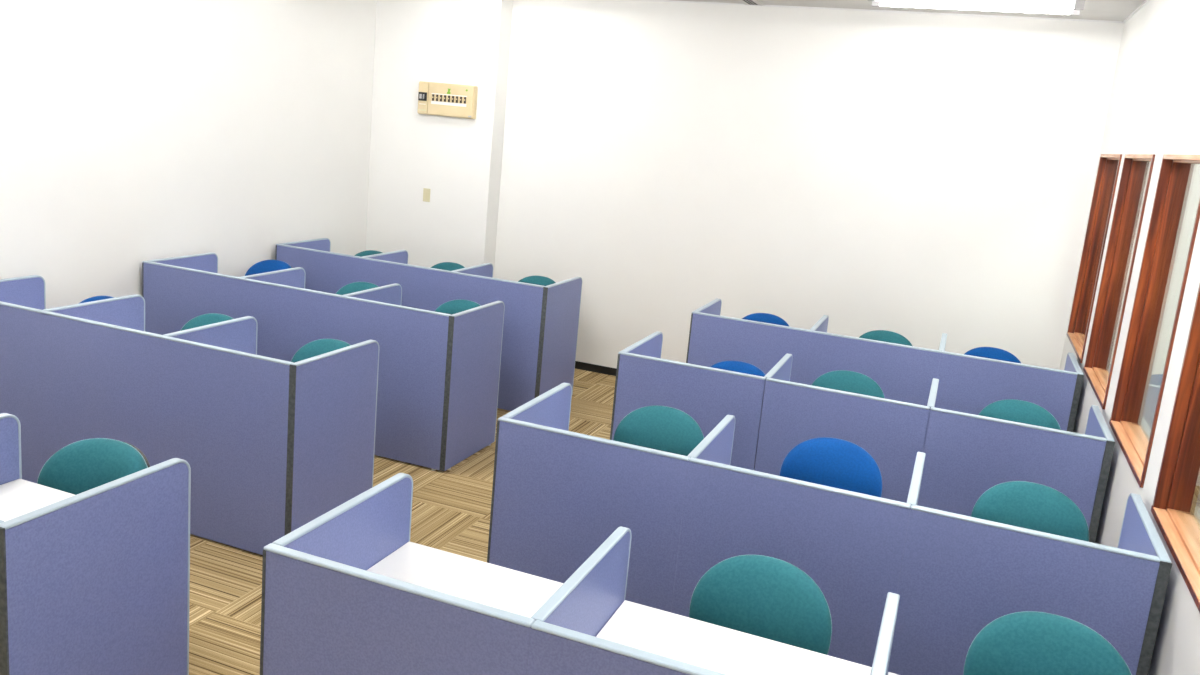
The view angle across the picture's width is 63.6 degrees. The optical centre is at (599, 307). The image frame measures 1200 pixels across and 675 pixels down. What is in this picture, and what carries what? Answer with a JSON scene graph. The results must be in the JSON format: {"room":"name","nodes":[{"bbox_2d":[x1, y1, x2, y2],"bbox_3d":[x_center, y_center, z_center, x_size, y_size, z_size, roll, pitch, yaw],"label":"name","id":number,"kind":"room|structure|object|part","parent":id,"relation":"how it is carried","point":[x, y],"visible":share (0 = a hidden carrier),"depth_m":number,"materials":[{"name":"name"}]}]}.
{"room":"study room","nodes":[
{"label":"study room","id":0,"kind":"room"},
{"bbox_2d":[0,0,376,308],"bbox_3d":[-3.796,-0.685,4.937,0.100,3.240,9.507,9,12,20],"label":"wall","id":1,"kind":"structure","parent":0,"point":[133,132],"depth_m":6.76,"materials":[{"name":"white paint"}]},
{"bbox_2d":[366,0,512,277],"bbox_3d":[-1.523,-1.247,8.890,1.257,3.240,0.219,9,12,20],"label":"wall column","id":2,"kind":"structure","parent":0,"point":[461,42],"depth_m":8.71,"materials":[{"name":"white paint"}]},
{"bbox_2d":[423,188,430,201],"bbox_3d":[-1.582,-1.026,8.822,0.072,0.120,0.013,9,12,20],"label":"light switch","id":3,"kind":"object","parent":2,"relation":"attached to","point":[426,192],"visible":1,"depth_m":8.82,"materials":[{"name":"beige plastic"}]},
{"bbox_2d":[417,81,477,118],"bbox_3d":[-1.359,-1.838,8.564,0.565,0.285,0.090,9,12,20],"label":"box","id":4,"kind":"object","parent":2,"relation":"attached to","point":[439,99],"visible":1,"depth_m":8.53,"materials":[{"name":"beige plastic"}]},
{"bbox_2d":[189,369,1199,674],"bbox_3d":[-0.253,1.553,3.901,8.062,0.100,9.507,9,12,20],"label":"floor","id":5,"kind":"structure","parent":0,"point":[451,509],"depth_m":5.06,"materials":[{"name":"beige carpet"}]},
{"bbox_2d":[37,438,149,494],"bbox_3d":[-1.952,0.975,3.531,0.530,0.865,0.639,7,11,10],"label":"chair","id":6,"kind":"object","parent":5,"relation":"on","point":[80,466],"visible":0.21,"depth_m":3.65,"materials":[{"name":"teal fabric"}]},
{"bbox_2d":[0,413,190,674],"bbox_3d":[-2.677,0.853,3.459,2.437,1.000,0.684,9,12,20],"label":"study carrel","id":7,"kind":"object","parent":5,"relation":"on","point":[95,581],"visible":1,"depth_m":3.02,"materials":[{"name":"blue"}]},
{"bbox_3d":[-2.293,0.905,3.335,0.034,0.986,0.650,9,12,20],"label":"edge trim","id":8,"kind":"part","parent":7,"relation":"part of","materials":[{"name":"blue"}]},
{"bbox_2d":[78,296,114,303],"bbox_3d":[-3.129,0.411,5.776,0.530,0.898,0.639,9,12,20],"label":"chair","id":9,"kind":"object","parent":5,"relation":"on","point":[95,298],"visible":0.02,"depth_m":5.93,"materials":[{"name":"blue fabric"}]},
{"bbox_2d":[0,275,378,554],"bbox_3d":[-2.454,0.517,5.283,2.437,1.000,0.684,9,12,20],"label":"study carrel","id":10,"kind":"object","parent":5,"relation":"on","point":[270,446],"visible":0.82,"depth_m":4.82,"materials":[{"name":"blue"}]},
{"bbox_3d":[-3.320,0.441,5.258,0.802,0.975,0.031,9,12,20],"label":"panel","id":11,"kind":"part","parent":10,"relation":"part of","materials":[{"name":"purple fabric"}]},
{"bbox_3d":[-3.281,-0.042,5.166,0.813,0.011,0.034,9,12,20],"label":"edge trim","id":12,"kind":"part","parent":10,"relation":"part of","materials":[{"name":"blue"}]},
{"bbox_3d":[-3.562,0.325,5.706,0.034,0.986,0.650,9,12,20],"label":"edge trim","id":13,"kind":"part","parent":10,"relation":"part of","materials":[{"name":"blue"}]},
{"bbox_3d":[-2.824,0.446,5.435,0.034,0.986,0.650,9,12,20],"label":"edge trim","id":14,"kind":"part","parent":10,"relation":"part of","materials":[{"name":"blue"}]},
{"bbox_3d":[-2.571,0.563,4.983,0.812,0.975,0.031,9,12,20],"label":"panel","id":15,"kind":"part","parent":10,"relation":"part of","materials":[{"name":"purple fabric"}]},
{"bbox_3d":[-2.527,0.082,4.889,0.812,0.011,0.034,9,12,20],"label":"edge trim","id":16,"kind":"part","parent":10,"relation":"part of","materials":[{"name":"blue"}]},
{"bbox_3d":[-2.070,0.570,5.159,0.034,0.986,0.650,9,12,20],"label":"edge trim","id":17,"kind":"part","parent":10,"relation":"part of","materials":[{"name":"blue"}]},
{"bbox_3d":[-1.833,0.684,4.713,0.778,0.975,0.031,9,12,20],"label":"panel","id":18,"kind":"part","parent":10,"relation":"part of","materials":[{"name":"purple fabric"}]},
{"bbox_3d":[-1.789,0.202,4.619,0.778,0.011,0.034,9,12,20],"label":"edge trim","id":19,"kind":"part","parent":10,"relation":"part of","materials":[{"name":"blue"}]},
{"bbox_3d":[-1.338,0.693,4.875,0.034,0.986,0.678,9,12,20],"label":"edge trim","id":20,"kind":"part","parent":10,"relation":"part of","materials":[{"name":"blue"}]},
{"bbox_2d":[180,313,233,330],"bbox_3d":[-2.385,0.514,5.619,0.530,0.890,0.639,9,12,20],"label":"chair","id":21,"kind":"object","parent":5,"relation":"on","point":[210,318],"visible":0.08,"depth_m":5.76,"materials":[{"name":"teal fabric"}]},
{"bbox_2d":[245,260,292,275],"bbox_3d":[-2.620,0.132,7.334,0.530,0.940,0.639,9,12,20],"label":"chair","id":22,"kind":"object","parent":5,"relation":"on","point":[264,266],"visible":0.15,"depth_m":7.46,"materials":[{"name":"blue fabric"}]},
{"bbox_2d":[291,339,350,362],"bbox_3d":[-1.599,0.655,5.268,0.530,0.890,0.639,9,12,20],"label":"chair","id":23,"kind":"object","parent":5,"relation":"on","point":[321,346],"visible":0.06,"depth_m":5.41,"materials":[{"name":"teal fabric"}]},
{"bbox_2d":[142,252,504,470],"bbox_3d":[-1.927,0.304,6.624,2.437,1.000,0.684,9,12,20],"label":"study carrel","id":24,"kind":"object","parent":5,"relation":"on","point":[439,373],"visible":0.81,"depth_m":6.14,"materials":[{"name":"blue"}]},
{"bbox_3d":[-3.035,0.112,7.047,0.034,0.986,0.650,9,12,20],"label":"edge trim","id":25,"kind":"part","parent":24,"relation":"part of","materials":[{"name":"blue"}]},
{"bbox_3d":[-2.793,0.227,6.599,0.802,0.975,0.031,9,12,20],"label":"panel","id":26,"kind":"part","parent":24,"relation":"part of","materials":[{"name":"purple fabric"}]},
{"bbox_3d":[-2.754,-0.255,6.507,0.813,0.011,0.034,9,12,20],"label":"edge trim","id":27,"kind":"part","parent":24,"relation":"part of","materials":[{"name":"blue"}]},
{"bbox_3d":[-2.297,0.233,6.777,0.034,0.986,0.650,9,12,20],"label":"edge trim","id":28,"kind":"part","parent":24,"relation":"part of","materials":[{"name":"blue"}]},
{"bbox_3d":[-2.044,0.350,6.325,0.812,0.975,0.031,9,12,20],"label":"panel","id":29,"kind":"part","parent":24,"relation":"part of","materials":[{"name":"purple fabric"}]},
{"bbox_3d":[-2.000,-0.132,6.231,0.812,0.011,0.034,9,12,20],"label":"edge trim","id":30,"kind":"part","parent":24,"relation":"part of","materials":[{"name":"blue"}]},
{"bbox_3d":[-1.543,0.356,6.500,0.034,0.986,0.650,9,12,20],"label":"edge trim","id":31,"kind":"part","parent":24,"relation":"part of","materials":[{"name":"blue"}]},
{"bbox_3d":[-1.307,0.471,6.054,0.778,0.975,0.031,9,12,20],"label":"panel","id":32,"kind":"part","parent":24,"relation":"part of","materials":[{"name":"purple fabric"}]},
{"bbox_3d":[-1.262,-0.011,5.960,0.778,0.011,0.034,9,12,20],"label":"edge trim","id":33,"kind":"part","parent":24,"relation":"part of","materials":[{"name":"blue"}]},
{"bbox_3d":[-0.811,0.479,6.217,0.034,0.986,0.678,9,12,20],"label":"edge trim","id":34,"kind":"part","parent":24,"relation":"part of","materials":[{"name":"blue"}]},
{"bbox_2d":[336,282,378,294],"bbox_3d":[-1.850,0.287,7.035,0.530,0.890,0.639,9,12,20],"label":"chair","id":35,"kind":"object","parent":5,"relation":"on","point":[353,287],"visible":0.07,"depth_m":7.17,"materials":[{"name":"teal fabric"}]},
{"bbox_2d":[354,250,382,256],"bbox_3d":[-2.141,-0.038,8.564,0.530,0.890,0.639,9,12,20],"label":"chair","id":36,"kind":"object","parent":5,"relation":"on","point":[368,252],"visible":0.04,"depth_m":8.71,"materials":[{"name":"teal fabric"}]},
{"bbox_2d":[275,238,581,410],"bbox_3d":[-1.434,0.104,7.881,2.437,1.000,0.684,9,12,20],"label":"study carrel","id":37,"kind":"object","parent":5,"relation":"on","point":[541,323],"visible":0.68,"depth_m":7.39,"materials":[{"name":"blue"}]},
{"bbox_3d":[-2.541,-0.088,8.304,0.034,0.986,0.650,9,12,20],"label":"edge trim","id":38,"kind":"part","parent":37,"relation":"part of","materials":[{"name":"blue"}]},
{"bbox_3d":[-2.260,-0.455,7.764,0.813,0.011,0.034,9,12,20],"label":"edge trim","id":39,"kind":"part","parent":37,"relation":"part of","materials":[{"name":"blue"}]},
{"bbox_3d":[-2.300,0.028,7.856,0.802,0.975,0.031,9,12,20],"label":"panel","id":40,"kind":"part","parent":37,"relation":"part of","materials":[{"name":"purple fabric"}]},
{"bbox_3d":[-1.803,0.033,8.034,0.034,0.986,0.650,9,12,20],"label":"edge trim","id":41,"kind":"part","parent":37,"relation":"part of","materials":[{"name":"blue"}]},
{"bbox_3d":[-1.551,0.150,7.582,0.812,0.975,0.031,9,12,20],"label":"panel","id":42,"kind":"part","parent":37,"relation":"part of","materials":[{"name":"purple fabric"}]},
{"bbox_3d":[-1.506,-0.332,7.487,0.812,0.011,0.034,9,12,20],"label":"edge trim","id":43,"kind":"part","parent":37,"relation":"part of","materials":[{"name":"blue"}]},
{"bbox_3d":[-1.050,0.157,7.757,0.034,0.986,0.650,9,12,20],"label":"edge trim","id":44,"kind":"part","parent":37,"relation":"part of","materials":[{"name":"blue"}]},
{"bbox_3d":[-0.813,0.271,7.311,0.778,0.975,0.031,9,12,20],"label":"panel","id":45,"kind":"part","parent":37,"relation":"part of","materials":[{"name":"purple fabric"}]},
{"bbox_3d":[-0.768,-0.211,7.217,0.778,0.011,0.034,9,12,20],"label":"edge trim","id":46,"kind":"part","parent":37,"relation":"part of","materials":[{"name":"blue"}]},
{"bbox_3d":[-0.317,0.280,7.474,0.034,0.986,0.678,9,12,20],"label":"edge trim","id":47,"kind":"part","parent":37,"relation":"part of","materials":[{"name":"blue"}]},
{"bbox_2d":[431,262,464,270],"bbox_3d":[-1.405,0.081,8.304,0.530,0.890,0.639,9,12,20],"label":"chair","id":48,"kind":"object","parent":5,"relation":"on","point":[449,266],"visible":0.09,"depth_m":8.43,"materials":[{"name":"teal fabric"}]},
{"bbox_2d":[435,299,480,314],"bbox_3d":[-1.063,0.422,6.715,0.530,0.890,0.639,9,12,20],"label":"chair","id":49,"kind":"object","parent":5,"relation":"on","point":[451,307],"visible":0.09,"depth_m":6.85,"materials":[{"name":"teal fabric"}]},
{"bbox_2d":[518,276,555,285],"bbox_3d":[-0.612,0.208,8.024,0.530,0.890,0.639,9,12,20],"label":"chair","id":50,"kind":"object","parent":5,"relation":"on","point":[538,280],"visible":0.08,"depth_m":8.15,"materials":[{"name":"teal fabric"}]},
{"bbox_2d":[260,473,899,674],"bbox_3d":[0.292,1.280,2.675,2.446,1.000,0.722,9,12,20],"label":"study carrel","id":51,"kind":"object","parent":5,"relation":"on","point":[347,591],"visible":1,"depth_m":2.67,"materials":[{"name":"blue"}]},
{"bbox_3d":[-0.820,1.087,3.099,0.034,0.986,0.688,9,12,20],"label":"edge trim","id":52,"kind":"part","parent":51,"relation":"part of","materials":[{"name":"blue"}]},
{"bbox_3d":[-0.584,1.206,2.633,0.805,0.975,0.031,9,12,20],"label":"panel","id":53,"kind":"part","parent":51,"relation":"part of","materials":[{"name":"purple fabric"}]},
{"bbox_3d":[-0.544,0.723,2.541,0.816,0.011,0.034,9,12,20],"label":"edge trim","id":54,"kind":"part","parent":51,"relation":"part of","materials":[{"name":"blue"}]},
{"bbox_3d":[-0.079,1.208,2.828,0.034,0.986,0.688,9,12,20],"label":"edge trim","id":55,"kind":"part","parent":51,"relation":"part of","materials":[{"name":"blue"}]},
{"bbox_3d":[0.168,1.329,2.358,0.815,0.975,0.031,9,12,20],"label":"panel","id":56,"kind":"part","parent":51,"relation":"part of","materials":[{"name":"purple fabric"}]},
{"bbox_3d":[0.212,0.847,2.264,0.815,0.011,0.034,9,12,20],"label":"edge trim","id":57,"kind":"part","parent":51,"relation":"part of","materials":[{"name":"blue"}]},
{"bbox_3d":[0.677,1.332,2.550,0.034,0.986,0.688,9,12,20],"label":"edge trim","id":58,"kind":"part","parent":51,"relation":"part of","materials":[{"name":"blue"}]},
{"bbox_2d":[613,405,703,455],"bbox_3d":[0.214,0.961,4.561,0.530,0.890,0.639,9,12,20],"label":"chair","id":59,"kind":"object","parent":5,"relation":"on","point":[662,428],"visible":0.19,"depth_m":4.67,"materials":[{"name":"teal fabric"}]},
{"bbox_2d":[710,361,764,376],"bbox_3d":[0.746,0.791,5.759,0.530,0.860,0.639,9,12,20],"label":"chair","id":60,"kind":"object","parent":5,"relation":"on","point":[736,366],"visible":0.06,"depth_m":5.89,"materials":[{"name":"blue fabric"}]},
{"bbox_2d":[689,555,831,654],"bbox_3d":[0.445,1.292,3.002,0.530,0.880,0.639,9,12,20],"label":"chair","id":61,"kind":"object","parent":5,"relation":"on","point":[767,597],"visible":0.66,"depth_m":3.10,"materials":[{"name":"teal fabric"}]},
{"bbox_2d":[742,313,789,326],"bbox_3d":[1.170,0.521,7.265,0.530,0.890,0.639,9,12,20],"label":"chair","id":62,"kind":"object","parent":5,"relation":"on","point":[760,317],"visible":0.09,"depth_m":7.39,"materials":[{"name":"blue fabric"}]},
{"bbox_2d":[487,383,1171,674],"bbox_3d":[0.800,1.074,3.969,2.446,1.000,0.722,9,12,20],"label":"study carrel","id":63,"kind":"object","parent":5,"relation":"on","point":[558,493],"visible":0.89,"depth_m":3.56,"materials":[{"name":"blue"}]},
{"bbox_3d":[-0.311,0.881,4.394,0.034,0.986,0.688,9,12,20],"label":"edge trim","id":64,"kind":"part","parent":63,"relation":"part of","materials":[{"name":"blue"}]},
{"bbox_3d":[-0.075,1.000,3.928,0.805,0.975,0.031,9,12,20],"label":"panel","id":65,"kind":"part","parent":63,"relation":"part of","materials":[{"name":"purple fabric"}]},
{"bbox_3d":[-0.036,0.517,3.836,0.816,0.011,0.034,9,12,20],"label":"edge trim","id":66,"kind":"part","parent":63,"relation":"part of","materials":[{"name":"blue"}]},
{"bbox_3d":[0.429,1.003,4.122,0.034,0.986,0.688,9,12,20],"label":"edge trim","id":67,"kind":"part","parent":63,"relation":"part of","materials":[{"name":"blue"}]},
{"bbox_3d":[0.676,1.123,3.652,0.815,0.975,0.031,9,12,20],"label":"panel","id":68,"kind":"part","parent":63,"relation":"part of","materials":[{"name":"purple fabric"}]},
{"bbox_3d":[0.721,0.641,3.558,0.815,0.011,0.034,9,12,20],"label":"edge trim","id":69,"kind":"part","parent":63,"relation":"part of","materials":[{"name":"blue"}]},
{"bbox_3d":[1.185,1.127,3.845,0.034,0.986,0.688,9,12,20],"label":"edge trim","id":70,"kind":"part","parent":63,"relation":"part of","materials":[{"name":"blue"}]},
{"bbox_3d":[1.417,1.244,3.381,0.781,0.975,0.031,9,12,20],"label":"panel","id":71,"kind":"part","parent":63,"relation":"part of","materials":[{"name":"purple fabric"}]},
{"bbox_3d":[1.461,0.762,3.287,0.781,0.011,0.034,9,12,20],"label":"edge trim","id":72,"kind":"part","parent":63,"relation":"part of","materials":[{"name":"blue"}]},
{"bbox_3d":[1.921,1.250,3.561,0.034,0.986,0.716,9,12,20],"label":"edge trim","id":73,"kind":"part","parent":63,"relation":"part of","materials":[{"name":"blue"}]},
{"bbox_2d":[780,437,881,496],"bbox_3d":[0.983,1.083,4.300,0.530,0.890,0.639,9,12,20],"label":"chair","id":74,"kind":"object","parent":5,"relation":"on","point":[831,462],"visible":0.3,"depth_m":4.40,"materials":[{"name":"blue fabric"}]},
{"bbox_2d":[812,370,884,397],"bbox_3d":[1.394,0.858,5.645,0.530,0.890,0.639,9,12,20],"label":"chair","id":75,"kind":"object","parent":5,"relation":"on","point":[842,380],"visible":0.24,"depth_m":5.76,"materials":[{"name":"teal fabric"}]},
{"bbox_2d":[610,331,1114,542],"bbox_3d":[1.319,0.864,5.290,2.446,1.000,0.722,9,12,20],"label":"study carrel","id":76,"kind":"object","parent":5,"relation":"on","point":[967,455],"visible":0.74,"depth_m":4.84,"materials":[{"name":"blue"}]},
{"bbox_3d":[0.207,0.671,5.714,0.034,0.986,0.688,9,12,20],"label":"edge trim","id":77,"kind":"part","parent":76,"relation":"part of","materials":[{"name":"blue"}]},
{"bbox_3d":[0.443,0.790,5.248,0.801,0.975,0.031,9,12,20],"label":"panel","id":78,"kind":"part","parent":76,"relation":"part of","materials":[{"name":"purple fabric"}]},
{"bbox_3d":[0.482,0.307,5.156,0.814,0.011,0.034,9,12,20],"label":"edge trim","id":79,"kind":"part","parent":76,"relation":"part of","materials":[{"name":"blue"}]},
{"bbox_3d":[0.948,0.793,5.443,0.034,0.986,0.688,9,12,20],"label":"edge trim","id":80,"kind":"part","parent":76,"relation":"part of","materials":[{"name":"blue"}]},
{"bbox_3d":[1.195,0.913,4.973,0.811,0.975,0.031,9,12,20],"label":"panel","id":81,"kind":"part","parent":76,"relation":"part of","materials":[{"name":"purple fabric"}]},
{"bbox_3d":[1.239,0.431,4.878,0.811,0.011,0.034,9,12,20],"label":"edge trim","id":82,"kind":"part","parent":76,"relation":"part of","materials":[{"name":"blue"}]},
{"bbox_3d":[1.704,0.917,5.165,0.034,0.986,0.688,9,12,20],"label":"edge trim","id":83,"kind":"part","parent":76,"relation":"part of","materials":[{"name":"blue"}]},
{"bbox_3d":[1.935,1.034,4.701,0.777,0.975,0.031,9,12,20],"label":"panel","id":84,"kind":"part","parent":76,"relation":"part of","materials":[{"name":"purple fabric"}]},
{"bbox_3d":[1.980,0.552,4.607,0.777,0.011,0.034,9,12,20],"label":"edge trim","id":85,"kind":"part","parent":76,"relation":"part of","materials":[{"name":"blue"}]},
{"bbox_3d":[2.439,1.040,4.881,0.034,0.986,0.716,9,12,20],"label":"edge trim","id":86,"kind":"part","parent":76,"relation":"part of","materials":[{"name":"blue"}]},
{"bbox_2d":[686,298,1083,431],"bbox_3d":[1.847,0.650,6.636,2.446,1.000,0.722,9,12,20],"label":"study carrel","id":87,"kind":"object","parent":5,"relation":"on","point":[969,384],"visible":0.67,"depth_m":6.20,"materials":[{"name":"blue"}]},
{"bbox_3d":[0.736,0.457,7.060,0.034,0.986,0.688,9,12,20],"label":"edge trim","id":88,"kind":"part","parent":87,"relation":"part of","materials":[{"name":"blue"}]},
{"bbox_3d":[0.972,0.576,6.594,0.805,0.975,0.031,9,12,20],"label":"panel","id":89,"kind":"part","parent":87,"relation":"part of","materials":[{"name":"purple fabric"}]},
{"bbox_3d":[1.011,0.093,6.502,0.816,0.011,0.034,9,12,20],"label":"edge trim","id":90,"kind":"part","parent":87,"relation":"part of","materials":[{"name":"blue"}]},
{"bbox_3d":[1.476,0.579,6.789,0.034,0.986,0.688,9,12,20],"label":"edge trim","id":91,"kind":"part","parent":87,"relation":"part of","materials":[{"name":"blue"}]},
{"bbox_3d":[1.724,0.699,6.319,0.815,0.975,0.031,9,12,20],"label":"panel","id":92,"kind":"part","parent":87,"relation":"part of","materials":[{"name":"purple fabric"}]},
{"bbox_3d":[1.768,0.217,6.225,0.815,0.011,0.034,9,12,20],"label":"edge trim","id":93,"kind":"part","parent":87,"relation":"part of","materials":[{"name":"blue"}]},
{"bbox_3d":[2.233,0.703,6.511,0.034,0.986,0.688,9,12,20],"label":"edge trim","id":94,"kind":"part","parent":87,"relation":"part of","materials":[{"name":"blue"}]},
{"bbox_3d":[2.464,0.820,6.047,0.781,0.975,0.031,9,12,20],"label":"panel","id":95,"kind":"part","parent":87,"relation":"part of","materials":[{"name":"purple fabric"}]},
{"bbox_3d":[2.509,0.338,5.953,0.781,0.011,0.034,9,12,20],"label":"edge trim","id":96,"kind":"part","parent":87,"relation":"part of","materials":[{"name":"blue"}]},
{"bbox_3d":[2.968,0.826,6.227,0.034,0.986,0.716,9,12,20],"label":"edge trim","id":97,"kind":"part","parent":87,"relation":"part of","materials":[{"name":"blue"}]},
{"bbox_2d":[859,330,911,345],"bbox_3d":[2.018,0.648,7.017,0.530,0.890,0.639,9,12,20],"label":"chair","id":98,"kind":"object","parent":5,"relation":"on","point":[879,335],"visible":0.09,"depth_m":7.14,"materials":[{"name":"teal fabric"}]},
{"bbox_2d":[965,347,1021,363],"bbox_3d":[2.701,0.762,6.756,0.530,0.890,0.639,9,12,20],"label":"chair","id":99,"kind":"object","parent":5,"relation":"on","point":[985,352],"visible":0.09,"depth_m":6.88,"materials":[{"name":"blue fabric"}]},
{"bbox_2d":[979,399,1060,429],"bbox_3d":[2.276,1.002,5.322,0.530,0.890,0.639,9,12,20],"label":"chair","id":100,"kind":"object","parent":5,"relation":"on","point":[1020,411],"visible":0.2,"depth_m":5.43,"materials":[{"name":"teal fabric"}]},
{"bbox_2d":[971,481,1088,541],"bbox_3d":[1.728,1.221,3.942,0.530,0.890,0.639,9,12,20],"label":"chair","id":101,"kind":"object","parent":5,"relation":"on","point":[1024,504],"visible":0.27,"depth_m":4.05,"materials":[{"name":"teal fabric"}]},
{"bbox_2d":[963,611,1131,674],"bbox_3d":[1.232,1.403,2.700,0.530,0.920,0.639,9,12,20],"label":"chair","id":102,"kind":"object","parent":5,"relation":"on","point":[1025,642],"visible":1,"depth_m":2.82,"materials":[{"name":"teal fabric"}]},
{"bbox_2d":[494,0,1199,485],"bbox_3d":[1.645,-0.761,7.896,7.962,3.240,0.100,9,12,20],"label":"wall","id":103,"kind":"structure","parent":0,"point":[919,178],"depth_m":7.77,"materials":[{"name":"white paint"}]},
{"bbox_2d":[575,361,616,375],"bbox_3d":[1.184,0.748,8.259,4.805,0.069,0.008,9,12,20],"label":"baseboard","id":104,"kind":"structure","parent":103,"relation":"attached to","point":[578,365],"depth_m":8.70,"materials":[{"name":"black plastic"}]},
{"bbox_2d":[637,0,1122,22],"bbox_3d":[1.472,-2.379,7.646,4.805,0.012,0.012,9,12,20],"label":"trim","id":105,"kind":"structure","parent":103,"relation":"attached to","point":[637,0],"depth_m":7.35,"materials":[{"name":"white paint"}]},
{"bbox_2d":[673,0,1144,20],"bbox_3d":[0.049,-1.712,3.264,8.062,0.100,9.507,9,12,20],"label":"ceiling","id":106,"kind":"structure","parent":0,"point":[1109,10],"depth_m":7.00,"materials":[{"name":"white paint"}]},
{"bbox_2d":[739,0,763,5],"bbox_3d":[1.159,-2.385,7.523,0.150,0.010,0.400,9,12,20],"label":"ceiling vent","id":107,"kind":"object","parent":106,"relation":"in","point":[746,2],"visible":1,"depth_m":7.57,"materials":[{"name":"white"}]},
{"bbox_2d":[868,0,1084,15],"bbox_3d":[2.385,-1.967,6.190,1.280,0.097,0.398,9,12,20],"label":"ceiling light","id":108,"kind":"object","parent":106,"relation":"attached to","point":[1028,6],"visible":1,"depth_m":6.14,"materials":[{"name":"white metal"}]},
{"bbox_2d":[871,0,880,6],"bbox_3d":[1.863,-2.069,6.520,0.055,0.077,0.040,9,12,20],"label":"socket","id":109,"kind":"object","parent":108,"relation":"attached to","point":[877,3],"depth_m":6.51,"materials":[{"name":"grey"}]},
{"bbox_2d":[1070,2,1079,15],"bbox_3d":[3.000,-1.883,6.103,0.055,0.077,0.040,9,12,20],"label":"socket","id":110,"kind":"object","parent":108,"relation":"attached to","point":[1072,12],"depth_m":6.09,"materials":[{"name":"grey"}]},
{"bbox_2d":[1073,0,1084,9],"bbox_3d":[2.906,-1.845,5.864,0.055,0.077,0.040,9,12,20],"label":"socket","id":111,"kind":"object","parent":108,"relation":"attached to","point":[1078,4],"depth_m":5.85,"materials":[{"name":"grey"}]},
{"bbox_2d":[1059,0,1199,674],"bbox_3d":[1.922,0.252,2.841,0.100,3.240,9.307,9,12,20],"label":"wall","id":112,"kind":"structure","parent":0,"point":[1154,107],"depth_m":4.61,"materials":[{"name":"white paint"}]},
{"bbox_2d":[1067,154,1121,362],"bbox_3d":[3.358,-0.360,6.492,0.118,1.318,1.050,9,12,20],"label":"window","id":113,"kind":"structure","parent":112,"relation":"in","point":[1109,164],"depth_m":6.86,"materials":[{"name":"red wood"}]},
{"bbox_3d":[3.301,0.269,6.615,0.116,0.032,1.006,9,12,20],"label":"sill","id":114,"kind":"part","parent":113,"relation":"part of","materials":[{"name":"brown wood"}]},
{"bbox_3d":[3.369,-0.358,6.489,0.005,1.254,0.986,9,12,20],"label":"glass","id":115,"kind":"part","parent":113,"relation":"part of","materials":[{"name":"clear glass"}]},
{"bbox_2d":[1083,154,1154,409],"bbox_3d":[2.912,-0.179,5.356,0.118,1.318,1.007,9,12,20],"label":"window","id":116,"kind":"structure","parent":112,"relation":"in","point":[1134,165],"depth_m":5.72,"materials":[{"name":"red wood"}]},
{"bbox_3d":[2.854,0.449,5.478,0.116,0.032,0.963,9,12,20],"label":"sill","id":117,"kind":"part","parent":116,"relation":"part of","materials":[{"name":"brown wood"}]},
{"bbox_3d":[2.922,-0.178,5.352,0.005,1.254,0.943,9,12,20],"label":"glass","id":118,"kind":"part","parent":116,"relation":"part of","materials":[{"name":"clear glass"}]},
{"bbox_2d":[1123,0,1148,22],"bbox_3d":[2.013,-1.333,2.546,0.012,0.012,9.295,9,12,20],"label":"trim","id":119,"kind":"structure","parent":112,"relation":"attached to","point":[1145,1],"depth_m":6.27,"materials":[{"name":"white paint"}]},
{"bbox_2d":[1109,154,1199,487],"bbox_3d":[2.446,0.009,4.171,0.118,1.318,1.000,9,12,20],"label":"window","id":120,"kind":"structure","parent":112,"relation":"in","point":[1175,168],"depth_m":4.57,"materials":[{"name":"red wood"}]},
{"bbox_3d":[2.389,0.637,4.293,0.116,0.032,0.956,9,12,20],"label":"sill","id":121,"kind":"part","parent":120,"relation":"part of","materials":[{"name":"brown wood"}]},
{"bbox_2d":[1151,284,1199,611],"bbox_3d":[1.987,0.195,3.001,0.118,1.318,1.006,9,12,20],"label":"window","id":122,"kind":"structure","parent":112,"relation":"in","point":[1180,465],"depth_m":3.49,"materials":[{"name":"red wood"}]},
{"bbox_3d":[1.930,0.824,3.123,0.116,0.032,0.962,9,12,20],"label":"sill","id":123,"kind":"part","parent":122,"relation":"part of","materials":[{"name":"brown wood"}]}
]}

